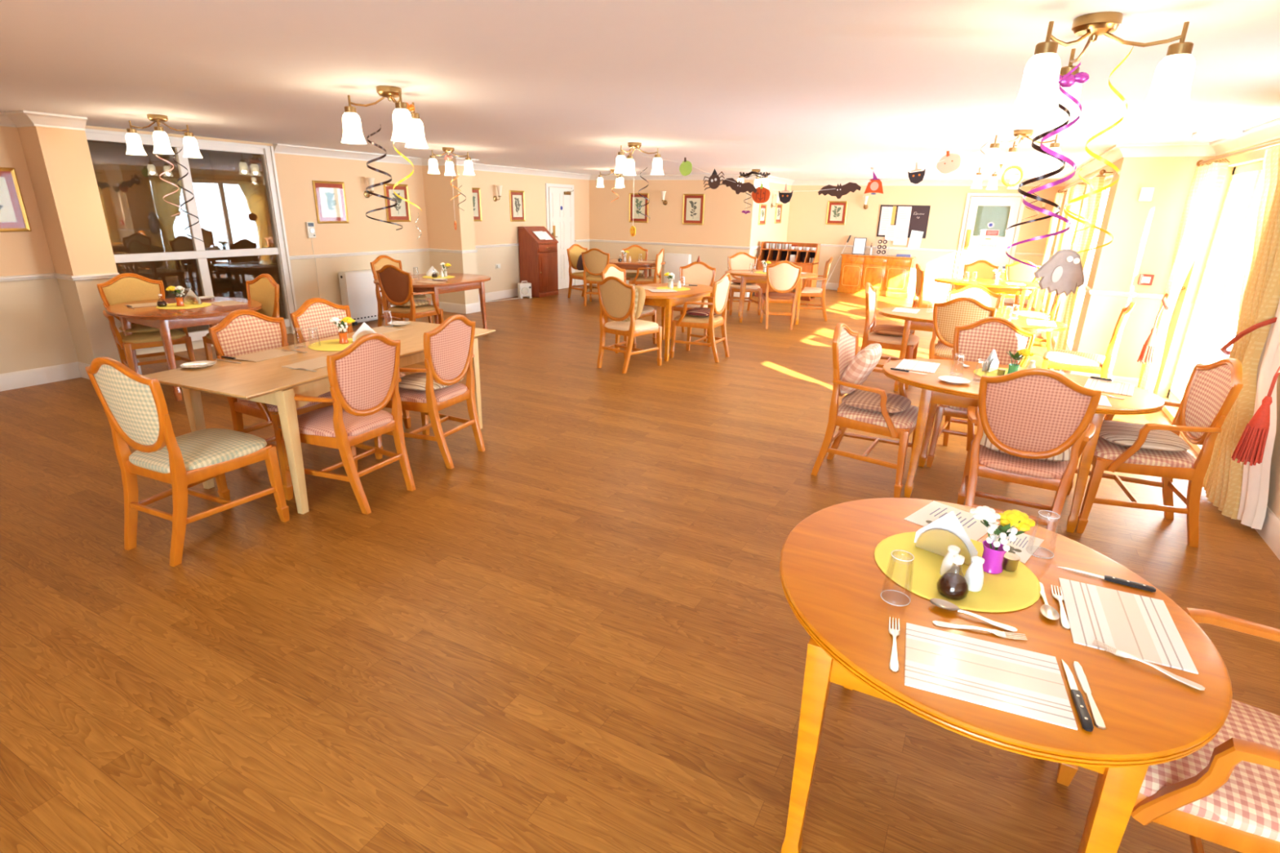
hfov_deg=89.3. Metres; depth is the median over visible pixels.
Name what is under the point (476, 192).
framed print
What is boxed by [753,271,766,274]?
mat
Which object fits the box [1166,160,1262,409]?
window
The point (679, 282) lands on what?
shaker
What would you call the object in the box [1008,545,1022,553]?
picture
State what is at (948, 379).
plate
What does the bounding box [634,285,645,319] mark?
pillow
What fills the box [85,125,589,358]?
wall
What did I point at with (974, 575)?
shaker
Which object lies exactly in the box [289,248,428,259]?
trim
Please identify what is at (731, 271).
placemat
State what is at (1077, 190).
curtain
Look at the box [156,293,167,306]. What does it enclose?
sauce bottle
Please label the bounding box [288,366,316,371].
fork
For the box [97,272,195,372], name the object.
armchair
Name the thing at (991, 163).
ceiling light
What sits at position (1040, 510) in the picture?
tumbler
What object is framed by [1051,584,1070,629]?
fork
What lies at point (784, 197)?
cat
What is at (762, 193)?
pumpkin
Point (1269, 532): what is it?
baseboard
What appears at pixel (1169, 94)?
ceiling light
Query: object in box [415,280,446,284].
placemat
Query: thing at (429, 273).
napkin holder
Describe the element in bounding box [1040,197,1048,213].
wall lamp
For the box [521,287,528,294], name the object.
grille
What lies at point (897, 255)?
folder
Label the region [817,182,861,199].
bat
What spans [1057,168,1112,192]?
rail
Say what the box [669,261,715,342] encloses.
armchair
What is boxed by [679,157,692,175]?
pumpkin
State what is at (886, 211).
sheet
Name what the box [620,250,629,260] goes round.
flower vase
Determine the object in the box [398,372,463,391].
seat cushion
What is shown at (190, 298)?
napkin holder
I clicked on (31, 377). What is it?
baseboard
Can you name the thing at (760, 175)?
tinsel garland
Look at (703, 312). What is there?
seat cushion
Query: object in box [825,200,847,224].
framed print
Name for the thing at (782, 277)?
dining chair
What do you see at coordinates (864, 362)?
pillow
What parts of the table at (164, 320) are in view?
leg, leg, leg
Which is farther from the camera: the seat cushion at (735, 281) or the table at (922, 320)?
the seat cushion at (735, 281)
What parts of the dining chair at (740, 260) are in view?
leg, leg, frame, backrest, seat, seat frame, leg, leg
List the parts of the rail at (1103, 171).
rail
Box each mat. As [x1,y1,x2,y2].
[155,302,211,309]
[307,338,353,351]
[422,275,454,278]
[656,286,690,290]
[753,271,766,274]
[874,531,1040,612]
[973,368,1020,377]
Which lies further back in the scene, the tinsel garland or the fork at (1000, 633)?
the tinsel garland
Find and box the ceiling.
[0,0,1279,180]
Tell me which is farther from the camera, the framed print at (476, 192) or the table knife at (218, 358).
the framed print at (476, 192)
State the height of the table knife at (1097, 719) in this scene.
0.004 m
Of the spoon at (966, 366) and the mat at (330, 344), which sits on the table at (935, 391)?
the spoon at (966, 366)
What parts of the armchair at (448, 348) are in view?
leg, armrest, leg, seat frame, seat, leg, frame, leg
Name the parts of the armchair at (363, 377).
leg, armrest, seat frame, seat, leg, leg, frame, leg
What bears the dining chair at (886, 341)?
on the floor
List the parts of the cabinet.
drawer, door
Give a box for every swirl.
[155,153,182,216]
[173,146,204,243]
[365,125,402,230]
[392,141,422,211]
[450,172,461,201]
[636,167,649,220]
[743,191,751,208]
[1004,102,1070,231]
[1005,62,1081,267]
[1021,184,1039,222]
[1063,45,1133,253]
[1066,168,1093,233]
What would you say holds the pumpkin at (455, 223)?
hanging from the ceiling light at (433, 162)
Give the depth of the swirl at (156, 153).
5.69 m
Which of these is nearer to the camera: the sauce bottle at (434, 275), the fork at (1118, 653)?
the fork at (1118, 653)
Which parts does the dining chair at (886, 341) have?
leg, frame, backrest, leg, seat frame, seat, leg, leg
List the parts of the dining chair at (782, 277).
leg, leg, seat frame, seat, frame, leg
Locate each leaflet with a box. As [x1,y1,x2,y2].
[904,501,999,541]
[990,524,1044,564]
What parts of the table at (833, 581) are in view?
leg, leg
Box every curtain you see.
[1032,191,1064,308]
[1040,186,1072,332]
[1041,182,1085,338]
[1053,174,1105,370]
[1137,158,1230,392]
[1202,142,1279,529]
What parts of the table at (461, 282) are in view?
leg, leg, leg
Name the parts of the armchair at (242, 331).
leg, frame, backrest, armrest, leg, seat frame, seat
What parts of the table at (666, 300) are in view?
leg, leg, leg, leg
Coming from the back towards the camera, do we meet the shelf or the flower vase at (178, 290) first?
the shelf
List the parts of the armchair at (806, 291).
seat, seat frame, armrest, armrest, leg, leg, frame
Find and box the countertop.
[840,253,915,258]
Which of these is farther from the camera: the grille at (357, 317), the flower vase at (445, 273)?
the grille at (357, 317)
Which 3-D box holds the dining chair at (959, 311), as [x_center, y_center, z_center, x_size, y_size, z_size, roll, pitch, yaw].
[2.978,-0.732,6.048,0.529,1.000,0.594,12,21,28]
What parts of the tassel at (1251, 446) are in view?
cord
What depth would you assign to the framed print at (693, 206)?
13.15 m
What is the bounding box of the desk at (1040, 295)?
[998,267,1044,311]
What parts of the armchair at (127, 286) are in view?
armrest, leg, leg, frame, backrest, seat frame, seat, armrest, leg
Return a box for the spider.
[702,168,724,190]
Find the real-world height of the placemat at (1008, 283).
0.004 m
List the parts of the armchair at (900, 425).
leg, leg, frame, backrest, armrest, seat frame, seat, armrest, leg, leg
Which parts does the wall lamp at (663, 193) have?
lamp shade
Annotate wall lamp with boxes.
[364,177,374,197]
[493,185,502,201]
[660,191,667,204]
[770,194,779,208]
[863,195,868,208]
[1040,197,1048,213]
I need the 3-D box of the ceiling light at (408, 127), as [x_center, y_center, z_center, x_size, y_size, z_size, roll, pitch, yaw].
[-1.489,-1.909,3.999,0.591,0.312,0.512,11,21,26]
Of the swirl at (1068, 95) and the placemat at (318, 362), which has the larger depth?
the placemat at (318, 362)
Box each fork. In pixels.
[280,349,307,352]
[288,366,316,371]
[888,617,899,672]
[933,620,1027,640]
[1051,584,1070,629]
[1092,639,1204,690]
[1101,393,1124,399]
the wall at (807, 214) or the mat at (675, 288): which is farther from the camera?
the wall at (807, 214)
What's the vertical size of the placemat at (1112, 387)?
0.004 m
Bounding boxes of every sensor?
[1137,186,1154,200]
[1191,130,1243,138]
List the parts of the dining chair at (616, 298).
leg, frame, leg, leg, seat frame, seat, leg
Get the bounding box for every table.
[104,296,262,400]
[143,320,495,514]
[373,272,490,328]
[600,258,666,305]
[614,283,712,361]
[724,269,817,324]
[779,497,1232,852]
[878,306,1067,391]
[882,359,1164,533]
[933,277,1039,315]
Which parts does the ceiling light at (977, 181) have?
lamp shade, lamp shade, lamp shade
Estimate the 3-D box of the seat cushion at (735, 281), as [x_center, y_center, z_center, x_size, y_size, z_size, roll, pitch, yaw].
[1.761,-2.460,10.997,0.420,0.050,0.400,0,19,-4]
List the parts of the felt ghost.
hanging cord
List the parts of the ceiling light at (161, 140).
lamp shade, arm, lamp shade, arm, lamp shade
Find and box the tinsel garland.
[739,171,770,177]
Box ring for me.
[1001,137,1023,186]
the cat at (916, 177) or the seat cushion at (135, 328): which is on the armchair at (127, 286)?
the seat cushion at (135, 328)
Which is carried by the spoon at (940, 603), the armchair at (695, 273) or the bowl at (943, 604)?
the bowl at (943, 604)
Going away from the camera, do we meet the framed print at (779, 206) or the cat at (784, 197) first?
the cat at (784, 197)
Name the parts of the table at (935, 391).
leg, leg, leg, leg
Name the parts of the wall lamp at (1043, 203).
lamp shade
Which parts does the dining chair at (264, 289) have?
leg, seat frame, backrest, frame, leg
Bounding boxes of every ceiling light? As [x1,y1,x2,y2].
[125,114,203,158]
[341,85,428,148]
[427,146,475,175]
[596,168,624,187]
[613,142,663,175]
[737,168,768,189]
[970,164,1019,189]
[980,128,1061,173]
[1009,11,1195,127]
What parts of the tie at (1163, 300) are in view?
cord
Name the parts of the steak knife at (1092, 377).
handle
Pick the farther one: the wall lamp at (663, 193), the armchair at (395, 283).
the wall lamp at (663, 193)
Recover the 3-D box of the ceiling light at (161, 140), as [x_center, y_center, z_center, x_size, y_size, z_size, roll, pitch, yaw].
[-4.042,-2.491,5.559,0.591,0.312,0.517,11,21,26]
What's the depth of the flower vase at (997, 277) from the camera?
9.53 m
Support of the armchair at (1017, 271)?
on the floor
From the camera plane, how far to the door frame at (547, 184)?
13.03 m
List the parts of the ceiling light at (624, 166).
lamp shade, lamp shade, arm, lamp shade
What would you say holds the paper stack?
on the cabinet
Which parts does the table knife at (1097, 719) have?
blade, handle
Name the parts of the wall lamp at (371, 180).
wall plate, lamp shade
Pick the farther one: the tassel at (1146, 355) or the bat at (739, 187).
the bat at (739, 187)
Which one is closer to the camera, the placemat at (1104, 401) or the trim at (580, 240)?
the placemat at (1104, 401)
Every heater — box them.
[337,269,393,325]
[517,280,531,298]
[663,253,691,283]
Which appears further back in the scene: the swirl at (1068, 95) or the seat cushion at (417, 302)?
the seat cushion at (417, 302)
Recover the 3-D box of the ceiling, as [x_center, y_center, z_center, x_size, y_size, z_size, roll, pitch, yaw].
[-0.913,-3.076,6.910,12.450,0.060,18.800,11,21,26]
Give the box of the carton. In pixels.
[789,254,795,262]
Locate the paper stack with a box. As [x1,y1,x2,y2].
[533,231,552,239]
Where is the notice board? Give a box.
[876,204,930,238]
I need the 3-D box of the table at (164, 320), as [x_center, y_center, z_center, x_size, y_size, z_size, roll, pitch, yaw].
[-4.143,-0.750,6.028,1.310,0.750,1.154,12,22,30]
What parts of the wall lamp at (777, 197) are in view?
lamp shade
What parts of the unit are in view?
door, door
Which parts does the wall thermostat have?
casing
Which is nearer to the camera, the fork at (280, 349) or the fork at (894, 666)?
the fork at (894, 666)
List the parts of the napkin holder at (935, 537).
plate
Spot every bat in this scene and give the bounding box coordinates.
[722,177,756,194]
[741,178,750,213]
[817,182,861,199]
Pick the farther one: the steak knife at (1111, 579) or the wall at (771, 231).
the wall at (771, 231)
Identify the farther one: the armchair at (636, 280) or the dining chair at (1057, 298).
the armchair at (636, 280)
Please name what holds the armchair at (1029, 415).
on the floor
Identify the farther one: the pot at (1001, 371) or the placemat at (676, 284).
the placemat at (676, 284)
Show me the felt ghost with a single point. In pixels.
(1063, 272)
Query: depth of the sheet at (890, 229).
13.86 m
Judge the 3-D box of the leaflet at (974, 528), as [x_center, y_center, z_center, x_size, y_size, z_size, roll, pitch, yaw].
[0.997,0.302,2.072,0.213,0.002,0.214,-15,25,-40]
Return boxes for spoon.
[929,598,1017,631]
[959,361,969,367]
[1039,582,1059,619]
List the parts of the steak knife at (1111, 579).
blade, handle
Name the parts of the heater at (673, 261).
lid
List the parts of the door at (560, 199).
finger plate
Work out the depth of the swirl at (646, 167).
7.14 m
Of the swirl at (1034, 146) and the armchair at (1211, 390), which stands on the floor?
the armchair at (1211, 390)
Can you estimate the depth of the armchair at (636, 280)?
11.53 m
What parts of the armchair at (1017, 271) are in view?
leg, seat frame, seat, frame, leg, armrest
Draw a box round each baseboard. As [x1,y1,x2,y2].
[0,359,142,391]
[357,288,518,322]
[575,279,754,297]
[816,281,948,297]
[1004,297,1042,310]
[1254,506,1279,559]
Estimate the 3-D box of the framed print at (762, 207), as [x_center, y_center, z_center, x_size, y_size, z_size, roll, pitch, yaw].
[2.490,-4.303,13.148,0.022,0.400,0.420,11,21,26]
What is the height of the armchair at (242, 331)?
1.000 m
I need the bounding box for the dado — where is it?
[0,272,119,281]
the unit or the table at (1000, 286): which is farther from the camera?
the unit
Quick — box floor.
[0,284,1279,852]
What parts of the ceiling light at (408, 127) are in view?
lamp shade, arm, arm, lamp shade, lamp shade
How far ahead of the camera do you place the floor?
2.71 m
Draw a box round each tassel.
[1137,304,1163,364]
[1231,366,1279,466]
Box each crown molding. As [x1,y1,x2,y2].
[0,110,87,130]
[272,143,795,185]
[791,117,1279,186]
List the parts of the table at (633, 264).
leg, leg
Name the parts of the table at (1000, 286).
leg, leg, leg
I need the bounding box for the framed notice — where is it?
[852,237,866,254]
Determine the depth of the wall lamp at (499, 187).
11.50 m
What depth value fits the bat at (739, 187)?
6.47 m
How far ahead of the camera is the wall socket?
11.93 m
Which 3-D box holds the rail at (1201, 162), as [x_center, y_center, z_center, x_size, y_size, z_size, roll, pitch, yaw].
[4.366,-1.948,4.548,0.157,0.056,2.966,11,21,26]
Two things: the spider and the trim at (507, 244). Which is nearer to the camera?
the spider
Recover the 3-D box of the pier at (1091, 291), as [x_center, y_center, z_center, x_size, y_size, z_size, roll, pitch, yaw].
[4.949,-1.359,6.566,0.716,0.047,0.476,11,21,26]
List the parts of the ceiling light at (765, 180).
lamp shade, lamp shade, lamp shade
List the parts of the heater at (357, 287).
lid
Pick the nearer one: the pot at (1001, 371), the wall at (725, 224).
the pot at (1001, 371)
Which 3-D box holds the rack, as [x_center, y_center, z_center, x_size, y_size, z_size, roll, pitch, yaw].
[5.160,-3.826,13.815,0.280,0.340,0.080,11,21,26]
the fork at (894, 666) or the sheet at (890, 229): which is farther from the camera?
the sheet at (890, 229)
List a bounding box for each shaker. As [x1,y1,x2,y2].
[440,270,444,277]
[669,280,673,288]
[677,280,680,288]
[939,545,960,575]
[964,555,984,591]
[1026,360,1035,368]
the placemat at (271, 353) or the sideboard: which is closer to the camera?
the placemat at (271, 353)
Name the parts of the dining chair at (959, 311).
leg, seat frame, seat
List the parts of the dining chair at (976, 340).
leg, leg, seat frame, seat, backrest, frame, leg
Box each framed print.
[0,167,31,231]
[311,180,348,223]
[383,183,411,222]
[471,187,482,221]
[509,190,525,221]
[628,192,648,222]
[682,193,705,225]
[758,204,767,225]
[774,204,782,223]
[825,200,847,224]
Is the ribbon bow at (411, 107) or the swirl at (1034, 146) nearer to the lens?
the swirl at (1034, 146)
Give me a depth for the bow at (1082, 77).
2.40 m
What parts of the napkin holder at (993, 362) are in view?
plate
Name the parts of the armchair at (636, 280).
armrest, seat frame, seat, leg, frame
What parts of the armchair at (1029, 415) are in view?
leg, armrest, leg, seat frame, seat, frame, leg, armrest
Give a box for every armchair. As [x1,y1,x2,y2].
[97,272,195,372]
[208,309,333,451]
[274,333,415,515]
[289,297,410,443]
[369,254,432,326]
[373,314,485,469]
[376,264,444,325]
[628,248,664,306]
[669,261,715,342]
[669,272,731,362]
[790,257,832,321]
[810,322,919,497]
[956,368,1101,532]
[997,260,1040,313]
[1057,608,1279,852]
[1075,358,1243,547]
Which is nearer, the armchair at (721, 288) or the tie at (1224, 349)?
the tie at (1224, 349)
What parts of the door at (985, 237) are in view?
push plate, vision panel, notice panel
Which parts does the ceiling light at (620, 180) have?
lamp shade, lamp shade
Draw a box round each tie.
[1161,286,1185,310]
[1220,317,1277,355]
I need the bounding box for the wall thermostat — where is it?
[305,222,319,297]
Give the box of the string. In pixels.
[643,149,987,191]
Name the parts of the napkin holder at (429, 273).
plate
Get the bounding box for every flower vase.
[165,285,184,306]
[328,316,355,343]
[440,262,451,276]
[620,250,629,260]
[663,272,675,287]
[760,260,770,271]
[969,506,1035,573]
[992,269,1004,281]
[1006,348,1034,373]
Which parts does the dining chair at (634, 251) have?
seat, backrest, frame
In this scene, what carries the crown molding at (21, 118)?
attached to the wall at (35, 332)
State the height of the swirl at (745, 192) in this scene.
0.357 m
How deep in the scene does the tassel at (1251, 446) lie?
3.42 m
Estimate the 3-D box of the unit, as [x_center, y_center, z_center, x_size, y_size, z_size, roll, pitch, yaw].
[2.956,-3.141,13.052,1.140,1.080,0.454,11,21,26]
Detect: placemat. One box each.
[124,302,167,307]
[209,300,246,306]
[234,349,297,362]
[281,356,326,370]
[351,326,402,333]
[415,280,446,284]
[636,261,655,262]
[641,285,656,289]
[647,288,676,292]
[672,283,695,286]
[731,271,750,272]
[892,307,919,313]
[895,359,940,373]
[904,622,1077,730]
[1005,282,1026,285]
[1026,319,1057,326]
[1058,577,1198,674]
[1084,377,1134,395]
[1097,395,1111,406]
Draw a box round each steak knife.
[221,355,248,360]
[890,367,928,374]
[1057,566,1155,591]
[1061,658,1093,732]
[1089,376,1134,384]
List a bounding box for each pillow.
[576,253,583,270]
[622,283,638,321]
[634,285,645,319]
[840,343,882,394]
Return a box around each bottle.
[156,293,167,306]
[431,268,437,277]
[868,242,872,254]
[936,554,968,600]
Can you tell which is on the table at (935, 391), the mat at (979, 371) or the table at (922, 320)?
the mat at (979, 371)
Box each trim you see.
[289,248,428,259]
[428,243,519,253]
[574,239,760,248]
[820,244,956,252]
[1014,252,1052,257]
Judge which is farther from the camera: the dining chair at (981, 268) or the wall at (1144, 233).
the dining chair at (981, 268)
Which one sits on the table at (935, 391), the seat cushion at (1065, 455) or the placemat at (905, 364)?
the placemat at (905, 364)
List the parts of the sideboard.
door, drawer, door, drawer, door, drawer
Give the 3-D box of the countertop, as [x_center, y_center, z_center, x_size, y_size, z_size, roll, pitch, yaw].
[5.101,-3.658,13.885,1.480,0.025,0.460,11,21,26]
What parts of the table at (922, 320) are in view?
leg, leg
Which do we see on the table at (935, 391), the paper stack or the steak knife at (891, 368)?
the steak knife at (891, 368)
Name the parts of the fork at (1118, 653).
handle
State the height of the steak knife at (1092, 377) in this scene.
0.012 m
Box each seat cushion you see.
[118,324,171,333]
[388,298,430,306]
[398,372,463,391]
[685,307,715,316]
[731,279,754,284]
[841,390,911,413]
[871,324,914,336]
[980,431,1071,461]
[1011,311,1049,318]
[1098,420,1190,451]
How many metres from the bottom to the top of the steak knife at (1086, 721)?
0.012 m
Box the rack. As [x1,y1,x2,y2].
[873,239,889,255]
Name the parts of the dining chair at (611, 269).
leg, frame, backrest, leg, seat frame, seat, leg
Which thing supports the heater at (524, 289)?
on the floor
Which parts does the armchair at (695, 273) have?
leg, leg, seat frame, seat, backrest, frame, leg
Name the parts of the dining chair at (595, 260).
leg, leg, seat frame, seat, frame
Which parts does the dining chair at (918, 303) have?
leg, frame, leg, seat frame, seat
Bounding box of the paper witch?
[864,170,883,195]
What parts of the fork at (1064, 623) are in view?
handle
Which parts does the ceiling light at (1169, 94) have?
lamp shade, lamp shade, arm, arm, arm, lamp shade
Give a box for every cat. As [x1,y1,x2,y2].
[778,183,792,203]
[907,162,925,183]
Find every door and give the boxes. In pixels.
[548,186,573,288]
[957,196,1021,293]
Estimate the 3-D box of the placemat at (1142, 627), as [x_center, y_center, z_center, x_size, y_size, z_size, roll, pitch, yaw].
[1.170,0.472,1.577,0.230,0.004,0.310,10,21,24]
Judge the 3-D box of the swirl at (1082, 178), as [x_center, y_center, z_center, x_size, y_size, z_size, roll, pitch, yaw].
[3.590,-1.828,5.267,0.201,0.508,0.218,11,21,26]
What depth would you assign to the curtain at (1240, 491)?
3.83 m
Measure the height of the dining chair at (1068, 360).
1.000 m
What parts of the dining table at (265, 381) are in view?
leg, leg, leg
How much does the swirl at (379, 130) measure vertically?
0.658 m
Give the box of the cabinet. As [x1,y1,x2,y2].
[517,226,558,297]
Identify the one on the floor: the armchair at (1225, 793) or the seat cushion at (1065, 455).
the armchair at (1225, 793)
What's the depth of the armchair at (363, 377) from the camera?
3.65 m
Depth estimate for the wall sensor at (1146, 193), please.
6.10 m
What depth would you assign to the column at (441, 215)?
10.16 m
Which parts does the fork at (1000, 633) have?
handle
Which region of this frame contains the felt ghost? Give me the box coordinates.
[1034,173,1115,296]
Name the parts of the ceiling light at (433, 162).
lamp shade, lamp shade, lamp shade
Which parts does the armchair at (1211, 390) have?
leg, armrest, seat frame, seat, armrest, leg, leg, backrest, frame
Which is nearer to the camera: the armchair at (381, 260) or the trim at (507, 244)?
the armchair at (381, 260)
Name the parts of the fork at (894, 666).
handle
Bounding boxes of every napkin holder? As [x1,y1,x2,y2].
[183,288,202,304]
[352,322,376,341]
[426,266,439,275]
[914,510,977,565]
[982,349,999,372]
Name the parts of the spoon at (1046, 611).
handle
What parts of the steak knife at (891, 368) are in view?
handle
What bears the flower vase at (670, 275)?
on the mat at (675, 288)
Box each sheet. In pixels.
[878,206,893,235]
[884,225,895,240]
[893,206,911,244]
[907,230,923,248]
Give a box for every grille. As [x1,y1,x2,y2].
[353,315,376,319]
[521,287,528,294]
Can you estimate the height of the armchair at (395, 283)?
1.000 m
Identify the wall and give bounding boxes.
[0,125,78,373]
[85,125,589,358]
[589,179,755,283]
[751,181,791,284]
[786,185,1064,291]
[1040,159,1120,372]
[1072,155,1217,378]
[1152,138,1279,519]
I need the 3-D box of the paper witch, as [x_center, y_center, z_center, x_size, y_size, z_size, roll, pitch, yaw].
[2.136,-2.215,5.888,0.180,0.204,0.009,16,24,37]
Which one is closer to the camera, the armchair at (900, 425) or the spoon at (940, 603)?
the spoon at (940, 603)
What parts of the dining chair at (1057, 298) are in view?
leg, frame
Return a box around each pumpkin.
[451,172,457,230]
[630,171,635,236]
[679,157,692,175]
[751,183,770,203]
[936,151,960,173]
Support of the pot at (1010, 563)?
on the mat at (1006, 591)
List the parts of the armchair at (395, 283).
leg, frame, leg, seat, seat frame, armrest, leg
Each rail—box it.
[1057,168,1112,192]
[1196,139,1279,166]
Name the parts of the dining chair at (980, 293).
backrest, frame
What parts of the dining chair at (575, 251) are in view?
leg, frame, backrest, seat frame, seat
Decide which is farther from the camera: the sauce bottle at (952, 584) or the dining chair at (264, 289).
the dining chair at (264, 289)
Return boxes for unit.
[754,240,820,301]
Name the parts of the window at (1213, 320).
pane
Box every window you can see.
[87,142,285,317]
[1065,178,1111,351]
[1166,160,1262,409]
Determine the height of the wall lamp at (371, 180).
0.270 m
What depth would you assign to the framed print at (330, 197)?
8.78 m
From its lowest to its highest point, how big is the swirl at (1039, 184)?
0.506 m
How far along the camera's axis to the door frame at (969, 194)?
12.94 m
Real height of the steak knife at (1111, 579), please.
0.012 m
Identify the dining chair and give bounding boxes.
[85,356,289,567]
[202,273,279,360]
[566,244,597,301]
[581,248,609,306]
[596,275,662,373]
[601,263,657,347]
[622,244,648,285]
[726,251,762,315]
[760,260,801,330]
[860,282,919,389]
[911,263,946,308]
[926,316,1035,467]
[928,297,996,359]
[937,284,1002,343]
[962,259,999,279]
[1032,293,1062,351]
[1040,302,1135,417]
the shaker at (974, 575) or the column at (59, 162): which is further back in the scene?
the column at (59, 162)
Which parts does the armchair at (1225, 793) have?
leg, armrest, seat frame, seat, armrest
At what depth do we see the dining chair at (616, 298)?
6.91 m
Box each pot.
[996,368,1005,375]
[1002,551,1020,572]
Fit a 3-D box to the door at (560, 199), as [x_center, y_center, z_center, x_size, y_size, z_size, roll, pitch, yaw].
[-1.598,-3.900,13.504,0.120,2.020,0.835,11,21,26]
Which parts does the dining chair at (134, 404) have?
leg, frame, leg, seat, seat frame, leg, leg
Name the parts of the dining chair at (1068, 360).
leg, seat frame, seat, leg, leg, frame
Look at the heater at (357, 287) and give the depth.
9.25 m
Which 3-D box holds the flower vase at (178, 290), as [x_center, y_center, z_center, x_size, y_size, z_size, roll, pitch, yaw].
[-4.154,-1.174,5.815,0.162,0.177,0.116,4,19,7]
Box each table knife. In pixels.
[216,358,241,363]
[1073,661,1106,729]
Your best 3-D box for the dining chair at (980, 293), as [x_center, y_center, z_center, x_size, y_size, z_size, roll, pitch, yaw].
[3.335,-0.918,6.620,0.529,1.000,0.594,11,21,26]
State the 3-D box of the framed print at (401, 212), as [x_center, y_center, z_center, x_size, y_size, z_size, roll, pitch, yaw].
[-3.647,-3.365,9.753,0.022,0.540,0.450,11,21,26]
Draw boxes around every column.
[17,125,137,364]
[422,164,478,304]
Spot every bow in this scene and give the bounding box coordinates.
[404,102,414,111]
[444,154,453,160]
[1057,71,1088,88]
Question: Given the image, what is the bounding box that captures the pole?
[826,235,851,284]
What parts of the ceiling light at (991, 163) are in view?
lamp shade, arm, lamp shade, arm, lamp shade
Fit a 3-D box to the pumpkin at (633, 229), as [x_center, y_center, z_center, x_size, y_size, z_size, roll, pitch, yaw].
[-0.074,-2.441,7.120,0.009,0.677,0.105,-12,23,-35]
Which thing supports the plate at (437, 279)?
on the table at (461, 282)
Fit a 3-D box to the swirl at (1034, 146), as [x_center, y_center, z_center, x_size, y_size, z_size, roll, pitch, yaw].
[1.531,-0.998,2.456,0.171,0.508,0.163,11,21,26]
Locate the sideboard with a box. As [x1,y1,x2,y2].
[836,253,915,297]
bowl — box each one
[929,598,959,610]
[1040,604,1059,619]
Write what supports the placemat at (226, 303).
on the table at (164, 320)
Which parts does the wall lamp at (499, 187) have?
lamp shade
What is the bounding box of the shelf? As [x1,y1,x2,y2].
[761,248,815,252]
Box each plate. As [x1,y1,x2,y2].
[179,360,215,368]
[198,296,214,299]
[387,320,410,325]
[433,278,446,280]
[937,375,970,384]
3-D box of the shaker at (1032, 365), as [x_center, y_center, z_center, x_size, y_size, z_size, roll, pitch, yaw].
[2.400,-0.362,3.970,0.047,0.091,0.047,11,21,26]
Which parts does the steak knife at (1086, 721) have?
blade, handle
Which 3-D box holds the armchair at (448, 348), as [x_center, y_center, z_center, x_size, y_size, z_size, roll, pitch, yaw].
[-1.450,-0.285,4.437,0.594,1.000,0.592,9,20,21]
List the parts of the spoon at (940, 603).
handle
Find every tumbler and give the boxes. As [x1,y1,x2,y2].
[880,550,914,606]
[1026,510,1060,558]
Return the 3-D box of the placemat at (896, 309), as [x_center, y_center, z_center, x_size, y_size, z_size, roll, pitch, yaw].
[2.690,-1.174,6.549,0.230,0.004,0.310,11,21,26]
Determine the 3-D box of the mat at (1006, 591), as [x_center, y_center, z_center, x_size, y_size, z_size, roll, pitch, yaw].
[0.871,0.391,1.796,0.420,0.006,0.420,11,21,26]
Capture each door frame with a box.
[545,182,574,285]
[951,192,1026,302]
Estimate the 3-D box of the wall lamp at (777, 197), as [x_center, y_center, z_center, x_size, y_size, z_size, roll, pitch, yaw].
[2.833,-4.700,13.517,0.168,0.270,0.116,11,21,26]
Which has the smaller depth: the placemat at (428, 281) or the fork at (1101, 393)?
the fork at (1101, 393)
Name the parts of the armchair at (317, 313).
frame, backrest, leg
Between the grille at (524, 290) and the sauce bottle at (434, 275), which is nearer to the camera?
the sauce bottle at (434, 275)
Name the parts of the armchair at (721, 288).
leg, leg, armrest, seat frame, seat, leg, armrest, frame, leg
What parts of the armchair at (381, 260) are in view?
leg, frame, backrest, seat, seat frame, leg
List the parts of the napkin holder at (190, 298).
plate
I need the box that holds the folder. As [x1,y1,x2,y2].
[896,253,911,257]
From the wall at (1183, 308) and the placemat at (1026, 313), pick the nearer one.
the wall at (1183, 308)
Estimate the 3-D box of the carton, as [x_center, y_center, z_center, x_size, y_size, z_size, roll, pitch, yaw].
[3.053,-3.361,12.935,0.100,0.130,0.080,11,21,26]
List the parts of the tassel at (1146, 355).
cord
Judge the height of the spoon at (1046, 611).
0.009 m
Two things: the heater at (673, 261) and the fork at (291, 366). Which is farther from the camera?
the heater at (673, 261)
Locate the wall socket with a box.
[495,263,501,268]
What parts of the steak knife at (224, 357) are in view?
handle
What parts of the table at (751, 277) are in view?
leg, leg, leg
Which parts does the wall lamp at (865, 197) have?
lamp shade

